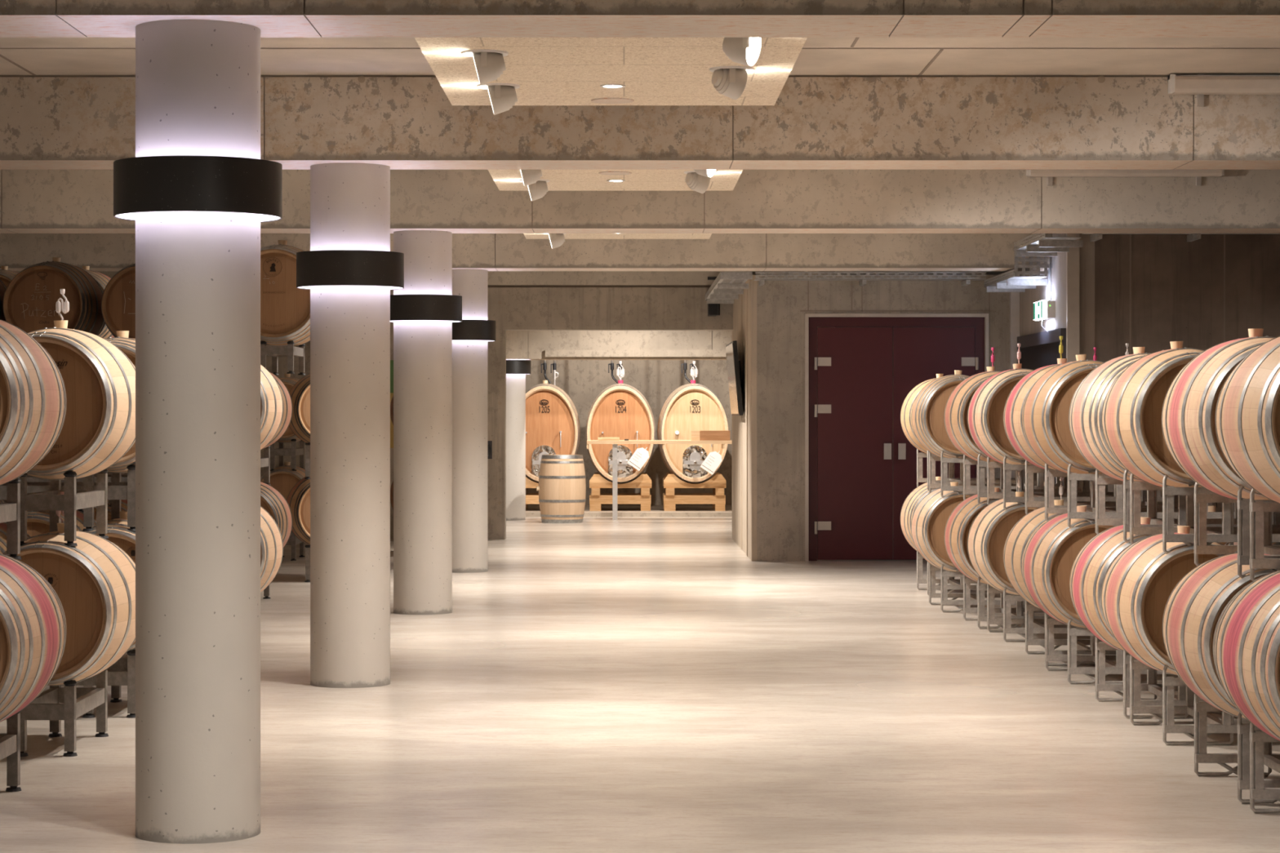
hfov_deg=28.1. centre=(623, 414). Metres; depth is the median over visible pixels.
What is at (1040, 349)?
door
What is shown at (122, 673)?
rack
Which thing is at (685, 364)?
pipe
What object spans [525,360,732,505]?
wall
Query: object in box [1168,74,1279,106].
light
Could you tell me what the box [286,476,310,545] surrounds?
barrel
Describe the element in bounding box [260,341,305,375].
rack
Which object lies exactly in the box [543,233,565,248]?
spotlight
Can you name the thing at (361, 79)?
plug
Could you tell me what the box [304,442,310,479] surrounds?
rack
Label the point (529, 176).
spotlight
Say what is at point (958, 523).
barrel
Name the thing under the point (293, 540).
rack
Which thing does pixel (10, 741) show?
rack
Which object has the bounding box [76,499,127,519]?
barrel
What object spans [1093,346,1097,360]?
airlock
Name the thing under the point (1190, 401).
barrel
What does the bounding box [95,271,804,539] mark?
wall
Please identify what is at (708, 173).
spotlight
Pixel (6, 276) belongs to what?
barrel
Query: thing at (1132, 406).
barrel
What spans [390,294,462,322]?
lamp
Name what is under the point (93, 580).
barrel
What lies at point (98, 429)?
barrel
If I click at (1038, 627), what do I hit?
rack
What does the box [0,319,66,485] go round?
barrel
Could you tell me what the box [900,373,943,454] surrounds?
barrel
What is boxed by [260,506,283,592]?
barrel
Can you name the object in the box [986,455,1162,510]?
rack
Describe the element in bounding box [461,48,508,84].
spotlight
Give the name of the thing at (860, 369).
door
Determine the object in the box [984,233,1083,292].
cable tray
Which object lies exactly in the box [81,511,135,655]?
barrel
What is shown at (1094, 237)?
cable tray
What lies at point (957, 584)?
rack
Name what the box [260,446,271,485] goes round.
rack
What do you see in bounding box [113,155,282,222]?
lamp
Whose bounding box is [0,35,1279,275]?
ceiling
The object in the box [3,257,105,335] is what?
barrel
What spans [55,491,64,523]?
airlock
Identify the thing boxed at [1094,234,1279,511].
wall
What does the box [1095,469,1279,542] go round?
rack
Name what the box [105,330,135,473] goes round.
barrel
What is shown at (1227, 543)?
barrel
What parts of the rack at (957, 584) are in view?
rail, rail, rail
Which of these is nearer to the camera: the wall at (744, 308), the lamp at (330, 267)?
the lamp at (330, 267)
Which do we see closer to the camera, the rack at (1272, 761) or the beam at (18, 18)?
the beam at (18, 18)
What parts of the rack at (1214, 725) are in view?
rail, rail, rail, rail, rail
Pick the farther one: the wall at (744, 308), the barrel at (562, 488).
the barrel at (562, 488)
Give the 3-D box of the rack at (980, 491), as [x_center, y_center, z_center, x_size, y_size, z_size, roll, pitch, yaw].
[3.040,0.453,18.530,1.067,0.380,0.800,0,0,0]
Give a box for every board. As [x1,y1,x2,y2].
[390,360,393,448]
[598,437,619,440]
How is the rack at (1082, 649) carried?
on the floor
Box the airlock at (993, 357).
[991,346,995,366]
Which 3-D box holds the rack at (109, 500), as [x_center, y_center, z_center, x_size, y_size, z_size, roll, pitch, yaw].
[-2.967,0.419,16.600,1.062,0.331,0.754,0,0,0]
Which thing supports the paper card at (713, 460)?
hanging from the cask at (692, 406)
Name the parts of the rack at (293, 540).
post, post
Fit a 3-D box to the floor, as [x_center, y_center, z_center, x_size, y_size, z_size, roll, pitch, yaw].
[-0.250,1.620,19.400,14.300,0.200,45.200,0,0,0]
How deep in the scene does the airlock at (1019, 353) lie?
17.48 m
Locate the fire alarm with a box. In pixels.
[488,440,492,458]
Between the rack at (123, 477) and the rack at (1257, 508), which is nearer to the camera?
the rack at (1257, 508)
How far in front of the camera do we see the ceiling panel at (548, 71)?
12.17 m
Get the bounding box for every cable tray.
[705,271,752,303]
[753,271,986,285]
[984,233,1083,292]
[1081,233,1279,241]
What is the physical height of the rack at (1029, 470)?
0.380 m
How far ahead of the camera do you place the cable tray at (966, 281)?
26.15 m
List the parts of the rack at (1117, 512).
rail, rail, rail, rail, rail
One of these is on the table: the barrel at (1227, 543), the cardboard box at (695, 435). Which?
the cardboard box at (695, 435)
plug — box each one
[357,75,364,83]
[1097,75,1105,83]
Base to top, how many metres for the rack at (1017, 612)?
0.380 m
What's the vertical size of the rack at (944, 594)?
0.380 m
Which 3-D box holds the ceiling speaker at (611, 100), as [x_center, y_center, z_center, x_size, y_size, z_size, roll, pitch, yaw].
[-0.060,-1.637,13.350,0.226,0.006,0.226,0,0,0]
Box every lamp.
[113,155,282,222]
[296,249,404,289]
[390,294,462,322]
[452,320,495,341]
[506,360,531,374]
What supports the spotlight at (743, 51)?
attached to the ceiling panel at (548, 71)
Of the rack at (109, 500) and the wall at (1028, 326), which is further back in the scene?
the wall at (1028, 326)
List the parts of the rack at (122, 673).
post, post, post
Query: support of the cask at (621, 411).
on the cradle at (597, 482)
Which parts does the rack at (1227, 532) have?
rail, rail, rail, rail, rail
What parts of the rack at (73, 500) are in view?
post, post, post, post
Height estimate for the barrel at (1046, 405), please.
0.703 m
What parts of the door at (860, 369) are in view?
handle, handle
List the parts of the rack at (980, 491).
rail, rail, rail, rail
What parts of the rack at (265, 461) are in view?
post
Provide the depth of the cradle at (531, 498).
38.66 m
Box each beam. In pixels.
[0,0,1279,37]
[0,75,1279,169]
[0,169,1279,233]
[0,233,1052,271]
[506,330,732,359]
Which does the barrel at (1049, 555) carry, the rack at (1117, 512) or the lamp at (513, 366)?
the rack at (1117, 512)
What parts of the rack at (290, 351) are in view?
post, post, post, post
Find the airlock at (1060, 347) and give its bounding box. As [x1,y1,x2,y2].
[1058,336,1063,358]
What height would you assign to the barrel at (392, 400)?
0.732 m
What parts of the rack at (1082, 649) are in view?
rail, rail, rail, rail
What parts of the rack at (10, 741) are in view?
post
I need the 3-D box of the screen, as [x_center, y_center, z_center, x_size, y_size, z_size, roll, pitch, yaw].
[1.264,-0.401,29.000,0.156,0.820,1.960,0,0,0]
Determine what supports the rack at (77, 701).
on the floor
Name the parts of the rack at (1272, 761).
rail, rail, rail, rail, rail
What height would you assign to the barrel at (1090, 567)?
0.703 m
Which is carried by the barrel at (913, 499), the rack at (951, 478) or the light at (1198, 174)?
the rack at (951, 478)
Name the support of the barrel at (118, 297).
on the rack
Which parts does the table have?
leg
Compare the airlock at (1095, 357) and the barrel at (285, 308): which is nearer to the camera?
the airlock at (1095, 357)
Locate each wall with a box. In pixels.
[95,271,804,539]
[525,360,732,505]
[732,275,756,561]
[756,275,1009,561]
[804,271,835,274]
[1013,233,1094,488]
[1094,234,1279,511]
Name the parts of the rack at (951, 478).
rail, rail, rail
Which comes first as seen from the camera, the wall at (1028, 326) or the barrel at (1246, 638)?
the barrel at (1246, 638)
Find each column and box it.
[135,19,260,844]
[310,162,390,688]
[393,230,452,614]
[452,268,488,573]
[506,359,525,520]
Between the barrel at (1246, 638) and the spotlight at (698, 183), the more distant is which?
the spotlight at (698, 183)
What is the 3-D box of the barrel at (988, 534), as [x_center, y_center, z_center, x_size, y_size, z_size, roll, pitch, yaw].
[2.700,0.879,17.500,0.679,0.712,0.900,1,0,0]
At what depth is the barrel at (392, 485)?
27.92 m
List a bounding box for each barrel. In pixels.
[0,266,18,287]
[0,279,6,321]
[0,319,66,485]
[0,522,31,554]
[0,553,66,721]
[2,523,135,685]
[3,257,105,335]
[5,510,96,537]
[25,320,135,479]
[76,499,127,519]
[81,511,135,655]
[82,266,115,338]
[101,263,135,338]
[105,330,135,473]
[260,240,310,346]
[260,364,283,450]
[260,462,305,499]
[260,481,293,547]
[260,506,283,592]
[262,371,293,448]
[276,373,301,443]
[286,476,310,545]
[288,374,310,442]
[390,396,393,424]
[390,480,393,509]
[536,454,586,523]
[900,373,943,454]
[900,476,940,551]
[911,369,969,457]
[911,481,975,572]
[943,366,1000,462]
[944,487,999,584]
[967,363,1034,464]
[967,491,1039,595]
[1003,358,1066,469]
[1003,499,1063,608]
[1021,354,1103,473]
[1021,505,1113,628]
[1068,346,1150,481]
[1069,516,1151,653]
[1101,525,1225,675]
[1102,341,1204,487]
[1161,328,1275,499]
[1162,551,1277,719]
[1208,505,1226,545]
[1213,570,1279,741]
[1214,336,1279,503]
[1224,542,1279,545]
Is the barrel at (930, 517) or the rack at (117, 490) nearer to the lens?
the rack at (117, 490)
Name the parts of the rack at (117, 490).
post, post, post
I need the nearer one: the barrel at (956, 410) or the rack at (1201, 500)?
the rack at (1201, 500)
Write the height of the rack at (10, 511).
0.331 m
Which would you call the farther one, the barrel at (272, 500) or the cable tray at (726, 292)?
the cable tray at (726, 292)
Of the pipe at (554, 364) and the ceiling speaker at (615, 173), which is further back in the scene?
the pipe at (554, 364)
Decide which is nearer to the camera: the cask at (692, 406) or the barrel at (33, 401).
the barrel at (33, 401)
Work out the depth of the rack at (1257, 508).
9.74 m
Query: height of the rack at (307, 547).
0.336 m
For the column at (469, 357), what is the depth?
24.61 m
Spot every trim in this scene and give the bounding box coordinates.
[525,505,732,516]
[1009,274,1019,478]
[1066,233,1079,362]
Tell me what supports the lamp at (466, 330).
attached to the column at (469, 357)
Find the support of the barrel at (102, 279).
on the rack
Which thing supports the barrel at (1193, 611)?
on the rack at (1272, 761)
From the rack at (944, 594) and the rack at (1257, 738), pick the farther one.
the rack at (944, 594)
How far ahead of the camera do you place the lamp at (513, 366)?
36.68 m
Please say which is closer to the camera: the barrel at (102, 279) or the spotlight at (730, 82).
the spotlight at (730, 82)
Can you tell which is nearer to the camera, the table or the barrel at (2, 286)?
the barrel at (2, 286)
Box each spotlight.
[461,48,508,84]
[476,82,519,115]
[519,178,550,200]
[520,169,542,186]
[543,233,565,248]
[684,170,715,193]
[693,169,715,177]
[709,66,755,99]
[722,37,761,66]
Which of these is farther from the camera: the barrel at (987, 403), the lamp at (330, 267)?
the barrel at (987, 403)
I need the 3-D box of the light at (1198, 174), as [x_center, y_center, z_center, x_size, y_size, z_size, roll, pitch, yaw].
[3.759,-1.819,19.199,1.470,0.195,0.108,0,0,0]
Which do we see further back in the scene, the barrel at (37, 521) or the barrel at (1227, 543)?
the barrel at (37, 521)
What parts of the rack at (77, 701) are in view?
post, post, post, post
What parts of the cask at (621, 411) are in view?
hatch frame, hatch door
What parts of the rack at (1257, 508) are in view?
rail, rail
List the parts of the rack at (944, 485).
rail, rail, rail, rail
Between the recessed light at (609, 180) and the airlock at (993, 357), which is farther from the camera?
the airlock at (993, 357)
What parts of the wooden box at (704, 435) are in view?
lid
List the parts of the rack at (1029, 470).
rail, rail, rail, rail, rail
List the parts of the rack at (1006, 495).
rail, rail, rail, rail, rail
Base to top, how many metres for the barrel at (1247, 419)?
0.712 m
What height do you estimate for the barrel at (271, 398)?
0.746 m
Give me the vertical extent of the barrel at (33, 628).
0.746 m
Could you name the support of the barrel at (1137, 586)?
on the rack at (1214, 725)
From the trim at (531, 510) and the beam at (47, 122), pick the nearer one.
the beam at (47, 122)
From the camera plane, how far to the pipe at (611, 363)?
39.33 m
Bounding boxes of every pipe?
[541,360,551,383]
[551,360,558,385]
[608,360,617,383]
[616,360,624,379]
[681,360,690,383]
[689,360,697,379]
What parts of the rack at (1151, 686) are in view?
rail, rail, rail, rail, rail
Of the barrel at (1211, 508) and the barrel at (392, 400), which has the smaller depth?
the barrel at (1211, 508)
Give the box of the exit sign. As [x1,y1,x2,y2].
[1033,300,1055,329]
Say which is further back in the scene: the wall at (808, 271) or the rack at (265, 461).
the wall at (808, 271)
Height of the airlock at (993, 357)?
0.143 m
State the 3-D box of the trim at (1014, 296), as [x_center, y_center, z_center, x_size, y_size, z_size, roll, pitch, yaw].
[4.045,0.035,26.510,0.090,2.970,0.080,0,0,0]
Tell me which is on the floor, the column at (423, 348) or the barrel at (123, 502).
the column at (423, 348)
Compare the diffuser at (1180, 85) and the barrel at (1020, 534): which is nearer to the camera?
the diffuser at (1180, 85)
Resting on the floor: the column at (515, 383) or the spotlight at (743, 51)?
the column at (515, 383)
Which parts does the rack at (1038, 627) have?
rail, rail, rail, rail, rail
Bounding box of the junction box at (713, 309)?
[707,276,719,315]
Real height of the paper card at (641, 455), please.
0.360 m
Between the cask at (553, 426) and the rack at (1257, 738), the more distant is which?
the cask at (553, 426)
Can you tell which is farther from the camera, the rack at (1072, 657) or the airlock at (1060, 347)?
the airlock at (1060, 347)
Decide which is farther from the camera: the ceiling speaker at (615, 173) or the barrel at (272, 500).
the barrel at (272, 500)
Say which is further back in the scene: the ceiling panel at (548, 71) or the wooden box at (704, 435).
the wooden box at (704, 435)
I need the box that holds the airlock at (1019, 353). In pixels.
[1017,343,1021,363]
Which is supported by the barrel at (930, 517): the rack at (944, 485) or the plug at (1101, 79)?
the rack at (944, 485)
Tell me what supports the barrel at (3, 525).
on the rack at (122, 673)
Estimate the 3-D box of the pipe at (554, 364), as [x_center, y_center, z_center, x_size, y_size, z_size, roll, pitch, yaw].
[-1.070,-1.135,39.450,0.120,1.470,0.056,0,0,0]
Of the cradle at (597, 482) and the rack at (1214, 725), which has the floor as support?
the rack at (1214, 725)
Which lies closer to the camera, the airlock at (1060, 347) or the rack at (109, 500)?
the airlock at (1060, 347)
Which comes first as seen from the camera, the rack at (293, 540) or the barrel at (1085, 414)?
the barrel at (1085, 414)
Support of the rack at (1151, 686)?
on the floor
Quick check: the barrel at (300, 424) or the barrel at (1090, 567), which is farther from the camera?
the barrel at (300, 424)
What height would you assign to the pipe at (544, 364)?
1.415 m
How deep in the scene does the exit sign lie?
24.28 m
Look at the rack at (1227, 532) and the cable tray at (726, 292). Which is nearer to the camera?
the rack at (1227, 532)
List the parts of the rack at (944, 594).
rail, rail, rail, rail, rail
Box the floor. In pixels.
[0,516,1279,852]
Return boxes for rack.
[0,465,135,531]
[0,477,21,559]
[0,711,21,791]
[19,468,108,546]
[19,668,108,756]
[26,474,127,511]
[62,649,135,718]
[95,471,127,506]
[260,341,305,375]
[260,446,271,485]
[262,584,270,599]
[270,439,304,471]
[282,531,304,560]
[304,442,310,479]
[304,545,310,582]
[916,448,1054,490]
[916,551,976,595]
[928,450,1079,497]
[928,562,1025,612]
[963,453,1114,505]
[963,574,1044,629]
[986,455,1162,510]
[986,583,1080,641]
[1025,460,1216,519]
[1025,600,1128,666]
[1044,462,1235,528]
[1044,613,1168,684]
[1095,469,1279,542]
[1095,636,1204,718]
[1129,473,1279,554]
[1129,654,1237,745]
[1194,482,1279,577]
[1194,693,1279,803]
[1249,488,1279,581]
[1249,723,1279,813]
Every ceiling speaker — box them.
[591,97,634,103]
[598,171,631,175]
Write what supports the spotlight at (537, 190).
attached to the ceiling panel at (504, 180)
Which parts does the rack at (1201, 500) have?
rail, rail, rail, rail, rail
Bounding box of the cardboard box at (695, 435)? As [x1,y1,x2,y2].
[690,431,699,440]
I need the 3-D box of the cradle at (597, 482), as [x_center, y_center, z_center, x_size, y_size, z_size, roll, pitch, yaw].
[-0.052,1.177,39.220,0.940,0.555,1.200,0,0,0]
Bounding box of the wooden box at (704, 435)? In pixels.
[699,431,729,440]
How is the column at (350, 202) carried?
on the floor
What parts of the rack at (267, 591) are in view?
post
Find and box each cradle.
[525,475,539,508]
[589,472,651,511]
[662,472,725,511]
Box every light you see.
[600,84,625,88]
[607,179,625,182]
[1026,168,1224,185]
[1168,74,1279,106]
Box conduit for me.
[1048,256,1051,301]
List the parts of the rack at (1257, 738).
rail, rail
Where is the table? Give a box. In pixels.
[586,440,732,519]
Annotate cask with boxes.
[525,380,580,483]
[585,380,655,484]
[657,380,728,484]
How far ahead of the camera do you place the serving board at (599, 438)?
37.08 m
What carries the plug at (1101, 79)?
attached to the beam at (47, 122)
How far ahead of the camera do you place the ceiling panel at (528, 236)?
23.54 m
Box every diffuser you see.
[1028,168,1222,177]
[1171,75,1279,94]
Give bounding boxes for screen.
[725,340,743,415]
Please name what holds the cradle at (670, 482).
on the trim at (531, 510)
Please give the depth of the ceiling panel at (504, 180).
17.95 m
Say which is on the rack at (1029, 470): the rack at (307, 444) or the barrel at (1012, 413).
the barrel at (1012, 413)
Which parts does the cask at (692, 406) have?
hatch frame, hatch door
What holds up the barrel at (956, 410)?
on the rack at (980, 491)
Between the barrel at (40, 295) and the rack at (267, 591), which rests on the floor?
the rack at (267, 591)
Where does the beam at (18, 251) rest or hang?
on the column at (469, 357)
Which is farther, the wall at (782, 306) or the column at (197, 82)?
the wall at (782, 306)
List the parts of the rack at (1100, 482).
rail, rail, rail, rail, rail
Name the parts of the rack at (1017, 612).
rail, rail, rail, rail, rail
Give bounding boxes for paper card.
[626,447,648,471]
[700,450,721,475]
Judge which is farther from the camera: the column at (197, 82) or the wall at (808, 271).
the wall at (808, 271)
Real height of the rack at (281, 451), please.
0.331 m
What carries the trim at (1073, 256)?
attached to the wall at (1028, 326)
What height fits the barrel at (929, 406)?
0.703 m
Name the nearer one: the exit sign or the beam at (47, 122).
the beam at (47, 122)
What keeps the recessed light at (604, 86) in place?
attached to the ceiling panel at (548, 71)
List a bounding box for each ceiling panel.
[414,37,807,105]
[488,168,742,191]
[523,232,711,239]
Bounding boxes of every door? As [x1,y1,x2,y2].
[804,313,988,561]
[1017,328,1066,485]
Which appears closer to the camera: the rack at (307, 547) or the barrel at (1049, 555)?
the barrel at (1049, 555)
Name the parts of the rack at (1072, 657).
rail, rail, rail, rail, rail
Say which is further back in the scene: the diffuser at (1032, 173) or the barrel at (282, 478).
the barrel at (282, 478)
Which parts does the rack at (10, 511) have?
post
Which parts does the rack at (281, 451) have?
post, post, post, post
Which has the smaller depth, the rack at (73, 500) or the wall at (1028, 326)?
the rack at (73, 500)
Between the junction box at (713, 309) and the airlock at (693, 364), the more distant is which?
the airlock at (693, 364)
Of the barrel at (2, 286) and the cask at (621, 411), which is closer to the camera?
the barrel at (2, 286)
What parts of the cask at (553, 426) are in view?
hatch frame, hatch door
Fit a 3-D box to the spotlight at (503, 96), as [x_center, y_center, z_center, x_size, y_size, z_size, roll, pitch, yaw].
[-0.625,-1.577,12.760,0.216,0.166,0.216,0,0,0]
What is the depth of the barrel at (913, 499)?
21.61 m
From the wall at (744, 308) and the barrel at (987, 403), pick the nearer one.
the barrel at (987, 403)
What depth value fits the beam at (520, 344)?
36.60 m
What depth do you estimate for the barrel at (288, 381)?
26.57 m
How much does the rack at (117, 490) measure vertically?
0.331 m
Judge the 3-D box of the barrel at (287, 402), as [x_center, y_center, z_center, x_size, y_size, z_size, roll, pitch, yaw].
[-3.060,-0.066,20.800,0.696,0.732,0.938,0,0,0]
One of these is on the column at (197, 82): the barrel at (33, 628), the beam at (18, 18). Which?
the beam at (18, 18)
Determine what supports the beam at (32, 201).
on the column at (423, 348)
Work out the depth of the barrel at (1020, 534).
15.70 m
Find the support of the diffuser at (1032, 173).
attached to the light at (1198, 174)

